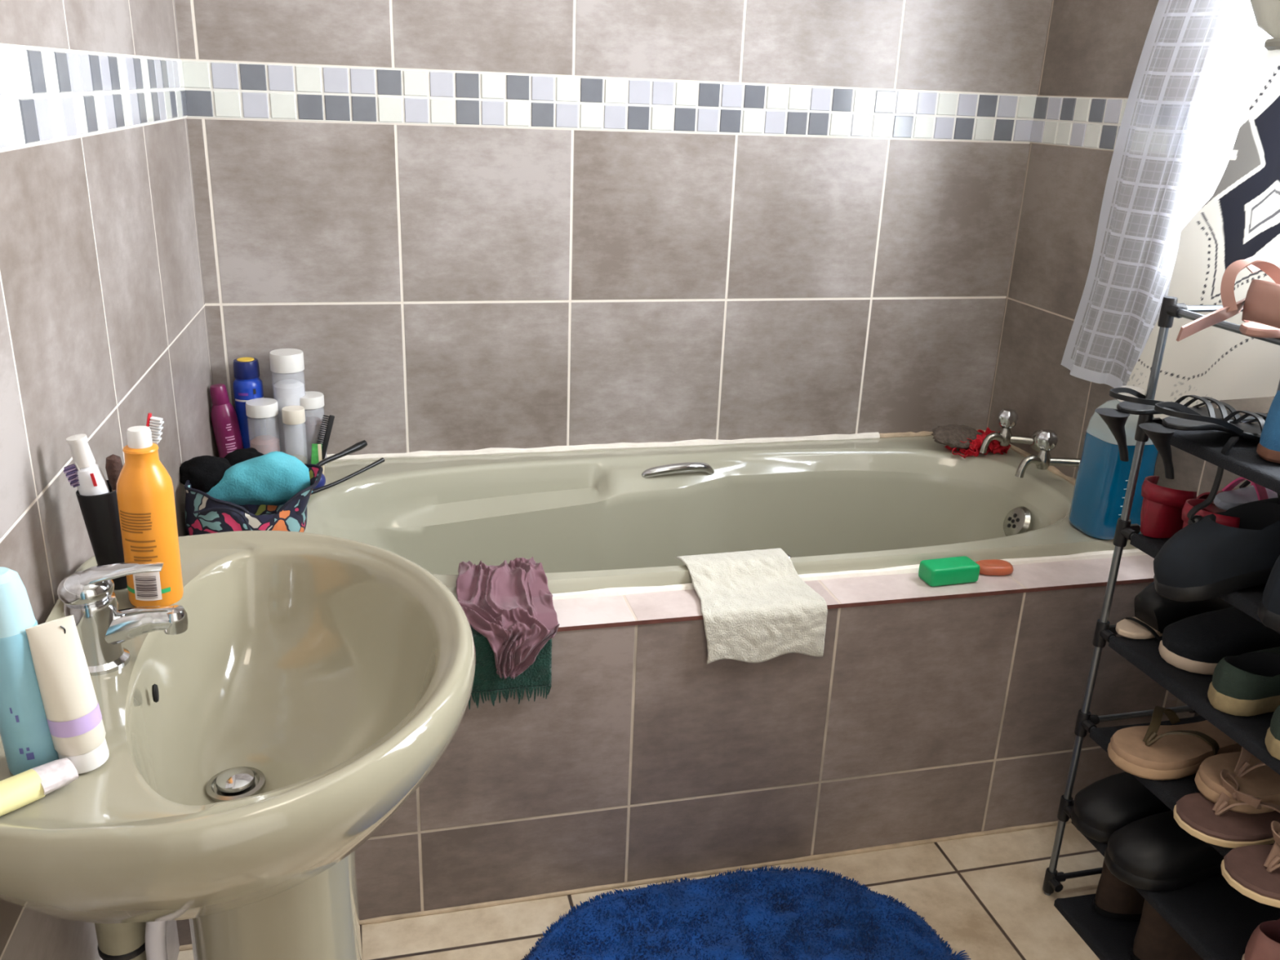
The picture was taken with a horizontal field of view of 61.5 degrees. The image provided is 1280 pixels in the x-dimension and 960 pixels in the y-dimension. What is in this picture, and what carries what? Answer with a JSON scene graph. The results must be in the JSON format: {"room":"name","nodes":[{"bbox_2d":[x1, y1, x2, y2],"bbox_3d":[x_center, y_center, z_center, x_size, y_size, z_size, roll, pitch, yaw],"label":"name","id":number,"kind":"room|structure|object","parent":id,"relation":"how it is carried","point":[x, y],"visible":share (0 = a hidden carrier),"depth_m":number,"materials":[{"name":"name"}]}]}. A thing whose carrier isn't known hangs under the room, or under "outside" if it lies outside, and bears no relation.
{"room":"bathroom","nodes":[
{"label":"bathroom","id":0,"kind":"room"},
{"bbox_2d":[0,0,219,959],"bbox_3d":[-0.512,-0.225,0.601,0.001,2.450,2.752,-2,20,-12],"label":"wall","id":1,"kind":"structure","parent":0,"point":[104,328],"depth_m":1.25,"materials":[{"name":"grey tile"}]},
{"bbox_2d":[0,44,187,151],"bbox_3d":[-0.516,-0.217,0.629,0.002,0.093,2.705,-2,20,-12],"label":"trim","id":2,"kind":"structure","parent":1,"relation":"attached to","point":[46,95],"depth_m":1.25,"materials":[{"name":"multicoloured tile"}]},
{"bbox_2d":[0,530,475,924],"bbox_3d":[-0.372,0.247,1.069,0.415,0.202,0.580,-3,21,-14],"label":"basin","id":3,"kind":"object","parent":1,"relation":"attached to","point":[313,684],"visible":0.89,"depth_m":1.06,"materials":[{"name":"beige ceramic"}]},
{"bbox_2d":[0,566,58,775],"bbox_3d":[-0.475,0.146,0.822,0.044,0.170,0.041,4,20,5],"label":"toiletry bottle","id":4,"kind":"object","parent":3,"relation":"on","point":[24,731],"visible":0.82,"depth_m":0.81,"materials":[{"name":"teal plastic"}]},
{"bbox_2d":[14,715,19,722],"bbox_3d":[-0.471,0.180,0.813,0.002,0.006,0.001,-5,21,-13],"label":"print","id":5,"kind":"object","parent":4,"relation":"attached to","point":[16,717],"depth_m":0.81,"materials":[{"name":"purple"}]},
{"bbox_2d":[18,748,23,754],"bbox_3d":[-0.473,0.207,0.823,0.003,0.005,0.001,-5,21,-13],"label":"print","id":6,"kind":"object","parent":4,"relation":"attached to","point":[21,752],"depth_m":0.82},
{"bbox_2d":[26,751,35,759],"bbox_3d":[-0.468,0.212,0.826,0.005,0.006,0.001,-5,21,-13],"label":"print","id":7,"kind":"object","parent":4,"relation":"attached to","point":[29,755],"depth_m":0.83,"materials":[{"name":"purple"}]},
{"bbox_2d":[0,757,78,816],"bbox_3d":[-0.481,0.239,0.780,0.032,0.022,0.138,18,25,36],"label":"tube","id":8,"kind":"object","parent":3,"relation":"on","point":[17,791],"visible":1,"depth_m":0.80,"materials":[{"name":"plastic"}]},
{"bbox_2d":[25,614,109,773],"bbox_3d":[-0.440,0.165,0.834,0.038,0.129,0.038,3,20,2],"label":"tube","id":9,"kind":"object","parent":3,"relation":"on","point":[73,715],"visible":0.94,"depth_m":0.82,"materials":[{"name":"beige plastic"}]},
{"bbox_2d":[75,480,127,589],"bbox_3d":[-0.561,0.059,1.137,0.051,0.112,0.047,7,20,12],"label":"toothbrush cup","id":10,"kind":"object","parent":3,"relation":"on","point":[100,514],"visible":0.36,"depth_m":1.11,"materials":[{"name":"black plastic"}]},
{"bbox_2d":[63,462,80,487],"bbox_3d":[-0.563,0.041,1.122,0.054,0.133,0.011,-9,23,-28],"label":"toothbrush","id":11,"kind":"object","parent":10,"relation":"in","point":[70,470],"visible":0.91,"depth_m":1.09,"materials":[{"name":"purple plastic"}]},
{"bbox_2d":[66,433,109,495],"bbox_3d":[-0.561,0.025,1.117,0.040,0.150,0.026,0,20,-5],"label":"toothpaste tube","id":12,"kind":"object","parent":10,"relation":"in","point":[92,481],"visible":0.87,"depth_m":1.09,"materials":[{"name":"white plastic"}]},
{"bbox_2d":[105,453,123,491],"bbox_3d":[-0.545,0.036,1.129,0.016,0.134,0.016,0,20,-5],"label":"makeup brush","id":13,"kind":"object","parent":10,"relation":"in","point":[113,465],"visible":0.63,"depth_m":1.11,"materials":[{"name":"beige wood"}]},
{"bbox_2d":[146,413,164,443],"bbox_3d":[-0.529,0.009,1.147,0.055,0.164,0.014,-7,22,-24],"label":"toothbrush","id":14,"kind":"object","parent":10,"relation":"in","point":[155,424],"visible":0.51,"depth_m":1.13,"materials":[{"name":"white plastic"}]},
{"bbox_2d":[94,921,146,959],"bbox_3d":[-0.525,0.588,1.130,0.049,0.560,0.049,-3,21,-14],"label":"pipe","id":15,"kind":"object","parent":3,"relation":"attached to","point":[116,941],"visible":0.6,"depth_m":1.06,"materials":[{"name":"beige plastic"}]},
{"bbox_2d":[57,560,187,675],"bbox_3d":[-0.476,0.123,0.994,0.106,0.098,0.052,-3,21,-14],"label":"mixer tap","id":16,"kind":"object","parent":3,"relation":"on","point":[88,594],"visible":0.98,"depth_m":0.98,"materials":[{"name":"silver metal"}]},
{"bbox_2d":[116,425,183,607],"bbox_3d":[-0.499,0.037,1.091,0.052,0.187,0.053,-2,20,-14],"label":"lotion bottle","id":17,"kind":"object","parent":3,"relation":"on","point":[145,497],"visible":0.97,"depth_m":1.07,"materials":[{"name":"orange plastic"}]},
{"bbox_2d":[144,920,168,959],"bbox_3d":[-0.485,0.588,1.119,0.024,0.571,0.025,-3,21,-14],"label":"supply hose","id":18,"kind":"object","parent":3,"relation":"attached to","point":[155,931],"visible":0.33,"depth_m":1.06,"materials":[{"name":"white plastic"}]},
{"bbox_2d":[174,0,1052,455],"bbox_3d":[0.020,-0.737,2.065,1.675,2.450,0.001,-3,21,-14],"label":"wall","id":19,"kind":"structure","parent":0,"point":[440,287],"depth_m":2.14,"materials":[{"name":"grey tile"}]},
{"bbox_2d":[326,431,879,462],"bbox_3d":[-0.140,-0.066,2.271,1.400,0.022,0.020,-3,21,-14],"label":"trim","id":20,"kind":"structure","parent":19,"relation":"attached to","point":[695,442],"depth_m":2.28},
{"bbox_2d":[181,60,1036,142],"bbox_3d":[0.020,-0.720,2.069,1.675,0.093,0.002,-3,21,-14],"label":"trim","id":21,"kind":"structure","parent":19,"relation":"attached to","point":[213,89],"depth_m":2.04,"materials":[{"name":"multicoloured tile"}]},
{"bbox_2d":[177,822,1104,959],"bbox_3d":[0.254,0.884,1.221,1.786,0.001,2.750,-3,21,-14],"label":"floor","id":22,"kind":"structure","parent":0,"point":[985,897],"depth_m":1.76,"materials":[{"name":"beige tile"}]},
{"bbox_2d":[189,850,362,959],"bbox_3d":[-0.390,0.587,1.191,0.190,0.530,0.204,-3,21,-14],"label":"pedestal","id":23,"kind":"object","parent":22,"relation":"on","point":[317,918],"visible":0.29,"depth_m":1.06,"materials":[{"name":"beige ceramic"}]},
{"bbox_2d":[303,435,1137,599],"bbox_3d":[0.060,0.278,2.109,1.668,0.516,0.622,-3,21,-14],"label":"bathtub","id":24,"kind":"object","parent":22,"relation":"on","point":[598,519],"visible":0.52,"depth_m":2.22,"materials":[{"name":"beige ceramic"}]},
{"bbox_2d":[184,463,323,535],"bbox_3d":[-0.631,0.042,1.772,0.214,0.108,0.172,-3,21,-14],"label":"bag","id":25,"kind":"object","parent":24,"relation":"on","point":[205,513],"visible":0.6,"depth_m":1.70,"materials":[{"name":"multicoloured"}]},
{"bbox_2d":[179,455,231,493],"bbox_3d":[-0.704,-0.010,1.754,0.090,0.063,0.070,-14,26,-38],"label":"pad","id":26,"kind":"object","parent":25,"relation":"on","point":[203,473],"visible":0.67,"depth_m":1.73,"materials":[{"name":"black fabric"}]},
{"bbox_2d":[224,447,263,466],"bbox_3d":[-0.691,-0.021,1.882,0.065,0.070,0.081,20,26,39],"label":"pad","id":27,"kind":"object","parent":25,"relation":"in","point":[238,455],"visible":0.34,"depth_m":1.86,"materials":[{"name":"black fabric"}]},
{"bbox_2d":[206,451,312,506],"bbox_3d":[-0.635,0.002,1.764,0.186,0.103,0.063,-5,21,-20],"label":"sponge","id":28,"kind":"object","parent":25,"relation":"in","point":[273,477],"visible":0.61,"depth_m":1.75,"materials":[{"name":"fabric"}]},
{"bbox_2d":[312,473,325,489],"bbox_3d":[-0.573,0.001,1.895,0.038,0.036,0.038,-3,21,-14],"label":"ball","id":29,"kind":"object","parent":25,"relation":"in","point":[322,482],"visible":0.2,"depth_m":1.89,"materials":[{"name":"blue"}]},
{"bbox_2d":[315,440,367,466],"bbox_3d":[-0.572,-0.024,1.963,0.023,0.053,0.200,12,22,25],"label":"brush","id":30,"kind":"object","parent":25,"relation":"in","point":[361,445],"visible":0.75,"depth_m":2.00,"materials":[{"name":"black plastic"}]},
{"bbox_2d":[311,457,384,494],"bbox_3d":[-0.527,-0.005,1.911,0.011,0.028,0.183,16,24,34],"label":"stick","id":31,"kind":"object","parent":25,"relation":"in","point":[382,460],"visible":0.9,"depth_m":1.92,"materials":[{"name":"black"}]},
{"bbox_2d":[317,444,324,474],"bbox_3d":[-0.702,-0.050,2.049,0.190,0.085,0.113,-3,21,-14],"label":"tray","id":32,"kind":"object","parent":24,"relation":"on","point":[319,446],"visible":0.06,"depth_m":2.02,"materials":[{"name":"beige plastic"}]},
{"bbox_2d":[209,383,244,457],"bbox_3d":[-0.773,-0.095,2.021,0.056,0.172,0.047,-4,21,-18],"label":"bottle","id":33,"kind":"object","parent":32,"relation":"in","point":[224,420],"visible":0.81,"depth_m":2.00,"materials":[{"name":"plastic"}]},
{"bbox_2d":[225,423,236,453],"bbox_3d":[-0.763,-0.078,2.006,0.019,0.056,0.003,-8,23,-27],"label":"print","id":34,"kind":"object","parent":33,"relation":"attached to","point":[230,428],"depth_m":2.01,"materials":[{"name":"pink"}]},
{"bbox_2d":[232,357,266,448],"bbox_3d":[-0.741,-0.127,2.046,0.053,0.212,0.053,-3,21,-14],"label":"spray can","id":35,"kind":"object","parent":32,"relation":"in","point":[247,385],"visible":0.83,"depth_m":2.01,"materials":[{"name":"metal"}]},
{"bbox_2d":[238,392,248,395],"bbox_3d":[-0.740,-0.160,2.007,0.018,0.005,0.002,3,20,1],"label":"print","id":36,"kind":"object","parent":35,"relation":"on","point":[239,393],"depth_m":2.01,"materials":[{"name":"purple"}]},
{"bbox_2d":[245,397,279,454],"bbox_3d":[-0.706,-0.080,2.023,0.057,0.140,0.057,-3,21,-14],"label":"storage jar","id":37,"kind":"object","parent":32,"relation":"in","point":[262,407],"visible":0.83,"depth_m":2.00,"materials":[{"name":"white plastic"}]},
{"bbox_2d":[269,348,306,456],"bbox_3d":[-0.666,-0.134,2.053,0.061,0.225,0.061,-3,21,-14],"label":"storage jar","id":38,"kind":"object","parent":32,"relation":"in","point":[282,361],"visible":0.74,"depth_m":2.02,"materials":[{"name":"white plastic"}]},
{"bbox_2d":[281,405,307,463],"bbox_3d":[-0.649,-0.073,2.027,0.041,0.129,0.041,-3,21,-14],"label":"storage jar","id":39,"kind":"object","parent":32,"relation":"in","point":[291,415],"visible":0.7,"depth_m":2.00,"materials":[{"name":"white plastic"}]},
{"bbox_2d":[299,391,326,463],"bbox_3d":[-0.633,-0.096,2.076,0.053,0.141,0.053,-3,21,-14],"label":"storage jar","id":40,"kind":"object","parent":32,"relation":"in","point":[312,400],"visible":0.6,"depth_m":2.06,"materials":[{"name":"white plastic"}]},
{"bbox_2d":[311,444,322,464],"bbox_3d":[-0.614,-0.039,2.039,0.026,0.062,0.012,-7,22,-25],"label":"packet","id":41,"kind":"object","parent":32,"relation":"in","point":[314,455],"visible":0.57,"depth_m":2.04,"materials":[{"name":"green plastic"}]},
{"bbox_2d":[316,414,334,459],"bbox_3d":[-0.602,-0.071,2.058,0.041,0.110,0.010,-12,24,-33],"label":"comb","id":42,"kind":"object","parent":32,"relation":"in","point":[331,420],"visible":0.7,"depth_m":2.05,"materials":[{"name":"black plastic"}]},
{"bbox_2d":[676,547,827,664],"bbox_3d":[0.175,0.200,1.729,0.204,0.123,0.164,-3,21,-14],"label":"cloth","id":43,"kind":"object","parent":24,"relation":"on","point":[756,607],"visible":1,"depth_m":1.68,"materials":[{"name":"white fabric"}]},
{"bbox_2d":[944,426,1011,458],"bbox_3d":[0.745,-0.086,2.366,0.153,0.054,0.093,-3,21,-14],"label":"net puff","id":44,"kind":"object","parent":24,"relation":"on","point":[994,447],"visible":0.52,"depth_m":2.34,"materials":[{"name":"red plastic"}]},
{"bbox_2d":[931,424,982,448],"bbox_3d":[0.697,-0.096,2.358,0.119,0.042,0.073,3,20,1],"label":"stone","id":45,"kind":"object","parent":44,"relation":"on","point":[950,435],"visible":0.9,"depth_m":2.34,"materials":[{"name":"grey stone"}]},
{"bbox_2d":[1068,385,1158,539],"bbox_3d":[0.851,-0.035,1.913,0.112,0.266,0.105,-3,21,-14],"label":"bottle","id":46,"kind":"object","parent":24,"relation":"on","point":[1101,482],"visible":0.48,"depth_m":1.89,"materials":[{"name":"blue plastic"}]},
{"bbox_2d":[520,865,971,959],"bbox_3d":[0.167,0.747,1.550,0.718,0.024,0.543,-3,21,-14],"label":"bath mat","id":47,"kind":"object","parent":22,"relation":"on","point":[806,913],"visible":1,"depth_m":1.68,"materials":[{"name":"blue fabric"}]},
{"bbox_2d":[1042,296,1279,959],"bbox_3d":[0.883,0.323,1.374,0.241,1.001,0.638,-3,21,-14],"label":"shoe rack","id":48,"kind":"object","parent":22,"relation":"on","point":[1218,922],"visible":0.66,"depth_m":1.52,"materials":[{"name":"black metal"}]},
{"bbox_2d":[1093,858,1144,920],"bbox_3d":[0.840,0.633,1.751,0.214,0.125,0.082,-4,21,-18],"label":"boot","id":49,"kind":"object","parent":48,"relation":"on","point":[1114,899],"visible":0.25,"depth_m":1.72,"materials":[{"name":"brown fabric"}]},
{"bbox_2d":[1071,771,1171,844],"bbox_3d":[0.795,0.498,1.687,0.240,0.086,0.098,-4,21,-16],"label":"shoe","id":50,"kind":"object","parent":48,"relation":"on","point":[1107,805],"visible":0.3,"depth_m":1.65,"materials":[{"name":"black leather"}]},
{"bbox_2d":[1104,810,1223,891],"bbox_3d":[0.808,0.534,1.591,0.240,0.086,0.098,-3,21,-14],"label":"shoe","id":51,"kind":"object","parent":48,"relation":"on","point":[1150,853],"visible":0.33,"depth_m":1.55,"materials":[{"name":"black leather"}]},
{"bbox_2d":[1129,898,1203,959],"bbox_3d":[0.858,0.672,1.644,0.214,0.125,0.082,-2,20,-12],"label":"boot","id":52,"kind":"object","parent":48,"relation":"on","point":[1155,939],"visible":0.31,"depth_m":1.61,"materials":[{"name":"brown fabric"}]},
{"bbox_2d":[1094,387,1242,462],"bbox_3d":[0.734,-0.081,1.498,0.261,0.099,0.078,-6,22,-22],"label":"sandal","id":53,"kind":"object","parent":48,"relation":"on","point":[1115,420],"visible":0.85,"depth_m":1.46,"materials":[{"name":"black leather"}]},
{"bbox_2d":[1107,706,1241,780],"bbox_3d":[0.807,0.378,1.585,0.245,0.064,0.100,-4,21,-18],"label":"flip flop","id":54,"kind":"object","parent":48,"relation":"on","point":[1154,751],"visible":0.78,"depth_m":1.56,"materials":[{"name":"beige rubber"}]},
{"bbox_2d":[1115,581,1235,641],"bbox_3d":[0.828,0.185,1.631,0.240,0.079,0.079,-4,21,-18],"label":"shoe","id":55,"kind":"object","parent":48,"relation":"on","point":[1153,612],"visible":0.52,"depth_m":1.60,"materials":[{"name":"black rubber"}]},
{"bbox_2d":[1140,475,1234,537],"bbox_3d":[0.821,0.030,1.568,0.232,0.080,0.079,-6,22,-21],"label":"shoe","id":56,"kind":"object","parent":48,"relation":"on","point":[1161,513],"visible":0.56,"depth_m":1.52,"materials":[{"name":"red leather"}]},
{"bbox_2d":[1138,401,1266,524],"bbox_3d":[0.768,-0.026,1.435,0.261,0.157,0.094,-5,21,-20],"label":"sandal","id":57,"kind":"object","parent":48,"relation":"on","point":[1161,435],"visible":0.84,"depth_m":1.39,"materials":[{"name":"black leather"}]},
{"bbox_2d":[1181,498,1239,528],"bbox_3d":[0.842,0.068,1.468,0.232,0.080,0.079,-1,20,-10],"label":"shoe","id":58,"kind":"object","parent":48,"relation":"on","point":[1233,522],"visible":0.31,"depth_m":1.42,"materials":[{"name":"red leather"}]},
{"bbox_2d":[1153,497,1279,602],"bbox_3d":[0.806,0.086,1.406,0.275,0.130,0.126,3,20,1],"label":"shoe","id":59,"kind":"object","parent":48,"relation":"on","point":[1205,559],"visible":0.98,"depth_m":1.36,"materials":[{"name":"black leather"}]},
{"bbox_2d":[1158,607,1279,675],"bbox_3d":[0.863,0.221,1.548,0.235,0.072,0.092,-4,21,-16],"label":"shoe","id":60,"kind":"object","parent":48,"relation":"on","point":[1197,643],"visible":0.61,"depth_m":1.51,"materials":[{"name":"black fabric"}]},
{"bbox_2d":[1173,768,1279,848],"bbox_3d":[0.842,0.430,1.440,0.250,0.068,0.100,-1,20,-10],"label":"flip flop","id":61,"kind":"object","parent":48,"relation":"on","point":[1209,822],"visible":0.88,"depth_m":1.42,"materials":[{"name":"beige rubber"}]},
{"bbox_2d":[1194,746,1279,813],"bbox_3d":[0.881,0.393,1.489,0.245,0.068,0.096,-6,22,-22],"label":"flip flop","id":62,"kind":"object","parent":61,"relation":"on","point":[1254,777],"visible":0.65,"depth_m":1.46,"materials":[{"name":"beige rubber"}]},
{"bbox_2d":[1176,253,1279,341],"bbox_3d":[0.784,-0.219,1.295,0.332,0.096,0.077,-7,22,-23],"label":"sandal","id":63,"kind":"object","parent":48,"relation":"on","point":[1260,305],"visible":1,"depth_m":1.27,"materials":[{"name":"leather"}]},
{"bbox_2d":[1207,646,1279,715],"bbox_3d":[0.870,0.263,1.446,0.240,0.064,0.094,-4,21,-16],"label":"shoe","id":64,"kind":"object","parent":48,"relation":"on","point":[1246,684],"visible":1,"depth_m":1.40,"materials":[{"name":"fabric"}]},
{"bbox_2d":[1213,476,1279,510],"bbox_3d":[0.903,0.008,1.540,0.200,0.045,0.074,-6,22,-22],"label":"sandal","id":65,"kind":"object","parent":48,"relation":"on","point":[1226,500],"visible":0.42,"depth_m":1.52,"materials":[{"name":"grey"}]},
{"bbox_2d":[1220,820,1279,907],"bbox_3d":[0.851,0.466,1.340,0.250,0.068,0.100,-2,20,-12],"label":"flip flop","id":66,"kind":"object","parent":48,"relation":"on","point":[1253,871],"visible":1,"depth_m":1.33,"materials":[{"name":"beige rubber"}]},
{"bbox_2d":[1241,918,1279,959],"bbox_3d":[0.904,0.608,1.414,0.240,0.076,0.090,-2,20,-11],"label":"shoe","id":67,"kind":"object","parent":48,"relation":"on","point":[1264,943],"visible":1,"depth_m":1.39,"materials":[{"name":"pink leather"}]},
{"bbox_2d":[1256,390,1279,463],"bbox_3d":[0.889,-0.079,1.390,0.220,0.088,0.090,-7,22,-23],"label":"shoe","id":68,"kind":"object","parent":48,"relation":"on","point":[1268,446],"visible":1,"depth_m":1.35,"materials":[{"name":"blue"}]},
{"bbox_2d":[1257,555,1279,631],"bbox_3d":[0.872,0.127,1.290,0.270,0.090,0.109,-1,20,-10],"label":"shoe","id":69,"kind":"object","parent":48,"relation":"on","point":[1268,609],"visible":1,"depth_m":1.27,"materials":[{"name":"black leather"}]},
{"bbox_2d":[1265,704,1279,759],"bbox_3d":[0.889,0.303,1.337,0.240,0.064,0.094,-2,20,-12],"label":"shoe","id":70,"kind":"object","parent":48,"relation":"on","point":[1272,738],"visible":1,"depth_m":1.31,"materials":[{"name":"fabric"}]},
{"bbox_2d":[176,582,1177,946],"bbox_3d":[0.145,0.435,1.737,1.704,0.482,0.001,-3,21,-14],"label":"panel","id":71,"kind":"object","parent":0,"point":[642,757],"depth_m":1.75,"materials":[{"name":"grey tile"}]},
{"bbox_2d":[468,623,551,709],"bbox_3d":[-0.239,0.265,1.601,0.204,0.122,0.085,-3,21,-14],"label":"towel","id":72,"kind":"object","parent":71,"relation":"hanging from","point":[539,674],"visible":0.35,"depth_m":1.58,"materials":[{"name":"green fabric"}]},
{"bbox_2d":[456,556,559,679],"bbox_3d":[-0.203,0.203,1.623,0.146,0.115,0.194,-3,21,-14],"label":"cloth","id":73,"kind":"object","parent":72,"relation":"on","point":[511,605],"visible":1,"depth_m":1.58,"materials":[{"name":"pink fabric"}]},
{"bbox_2d":[179,818,1071,951],"bbox_3d":[0.135,0.660,1.817,1.700,0.010,0.010,-3,21,-14],"label":"trim","id":74,"kind":"structure","parent":71,"relation":"attached to","point":[397,917],"depth_m":1.80,"materials":[{"name":"beige"}]},
{"bbox_2d":[551,548,1147,599],"bbox_3d":[0.153,0.169,1.744,1.651,0.021,0.020,-3,21,-14],"label":"trim","id":75,"kind":"structure","parent":71,"relation":"attached to","point":[607,592],"depth_m":1.79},
{"bbox_2d":[552,555,1154,631],"bbox_3d":[0.140,0.186,1.706,1.704,0.007,0.119,-3,21,-14],"label":"bathtub ledge","id":76,"kind":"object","parent":71,"relation":"on","point":[664,606],"depth_m":1.74,"materials":[{"name":"tile"}]},
{"bbox_2d":[918,555,979,586],"bbox_3d":[0.512,0.151,1.784,0.092,0.032,0.045,-4,21,-17],"label":"soap bar","id":77,"kind":"object","parent":76,"relation":"on","point":[955,570],"visible":1,"depth_m":1.77,"materials":[{"name":"green wax"}]},
{"bbox_2d":[975,559,1013,575],"bbox_3d":[0.599,0.148,1.825,0.066,0.016,0.040,0,20,-6],"label":"soap bar","id":78,"kind":"object","parent":76,"relation":"on","point":[988,566],"visible":0.88,"depth_m":1.81,"materials":[{"name":"orange wax"}]},
{"bbox_2d":[985,0,1275,719],"bbox_3d":[1.233,-0.313,1.034,0.140,2.450,2.750,-3,21,-14],"label":"wall","id":79,"kind":"structure","parent":0,"point":[1093,48],"depth_m":2.12,"materials":[{"name":"grey tile"}]},
{"bbox_2d":[879,429,1075,484],"bbox_3d":[0.746,-0.005,2.206,0.280,0.018,0.606,-3,21,-14],"label":"trim","id":80,"kind":"structure","parent":79,"relation":"attached to","point":[1053,469],"depth_m":2.39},
{"bbox_2d":[978,408,1040,453],"bbox_3d":[0.801,-0.103,2.312,0.134,0.095,0.052,6,20,10],"label":"tap","id":81,"kind":"object","parent":79,"relation":"attached to","point":[1007,418],"visible":0.97,"depth_m":2.31,"materials":[{"name":"silver metal"}]},
{"bbox_2d":[978,427,1012,453],"bbox_3d":[0.766,-0.087,2.319,0.071,0.057,0.028,-3,21,-14],"label":"spout","id":82,"kind":"object","parent":81,"relation":"on","point":[1004,437],"depth_m":2.31,"materials":[{"name":"silver metal"}]},
{"bbox_2d":[1014,429,1080,477],"bbox_3d":[0.833,-0.050,2.147,0.156,0.095,0.050,5,20,8],"label":"tap","id":83,"kind":"object","parent":79,"relation":"attached to","point":[1046,439],"visible":0.82,"depth_m":2.14,"materials":[{"name":"silver metal"}]},
{"bbox_2d":[1014,449,1051,477],"bbox_3d":[0.787,-0.034,2.154,0.071,0.057,0.028,-3,21,-14],"label":"spout","id":84,"kind":"object","parent":83,"relation":"on","point":[1042,460],"depth_m":2.15,"materials":[{"name":"silver metal"}]},
{"bbox_2d":[1029,96,1235,159],"bbox_3d":[0.897,-0.666,2.018,0.002,0.093,0.559,-3,21,-14],"label":"trim","id":85,"kind":"structure","parent":79,"relation":"attached to","point":[1090,122],"depth_m":2.05,"materials":[{"name":"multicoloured tile"}]},
{"bbox_3d":[1.068,-1.307,1.069,0.063,0.020,1.370,-3,21,-14],"label":"curtain rod","id":86,"kind":"object","parent":79,"relation":"attached to","visible":0},
{"bbox_2d":[1060,0,1271,387],"bbox_3d":[0.945,-0.769,1.661,0.032,1.384,0.636,-3,21,-14],"label":"sheer curtain","id":87,"kind":"object","parent":86,"relation":"hanging from","point":[1113,179],"visible":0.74,"depth_m":1.89,"materials":[{"name":"white fabric"}]},
{"bbox_2d":[1126,0,1279,422],"bbox_3d":[0.935,-0.697,1.490,0.068,1.404,0.484,-3,21,-14],"label":"patterned curtain","id":88,"kind":"object","parent":86,"relation":"hanging from","point":[1241,220],"visible":0.75,"depth_m":1.67,"materials":[{"name":"fabric"}]},
{"bbox_2d":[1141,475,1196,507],"bbox_3d":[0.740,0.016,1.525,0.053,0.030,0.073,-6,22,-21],"label":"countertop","id":89,"kind":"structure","parent":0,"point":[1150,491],"depth_m":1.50,"materials":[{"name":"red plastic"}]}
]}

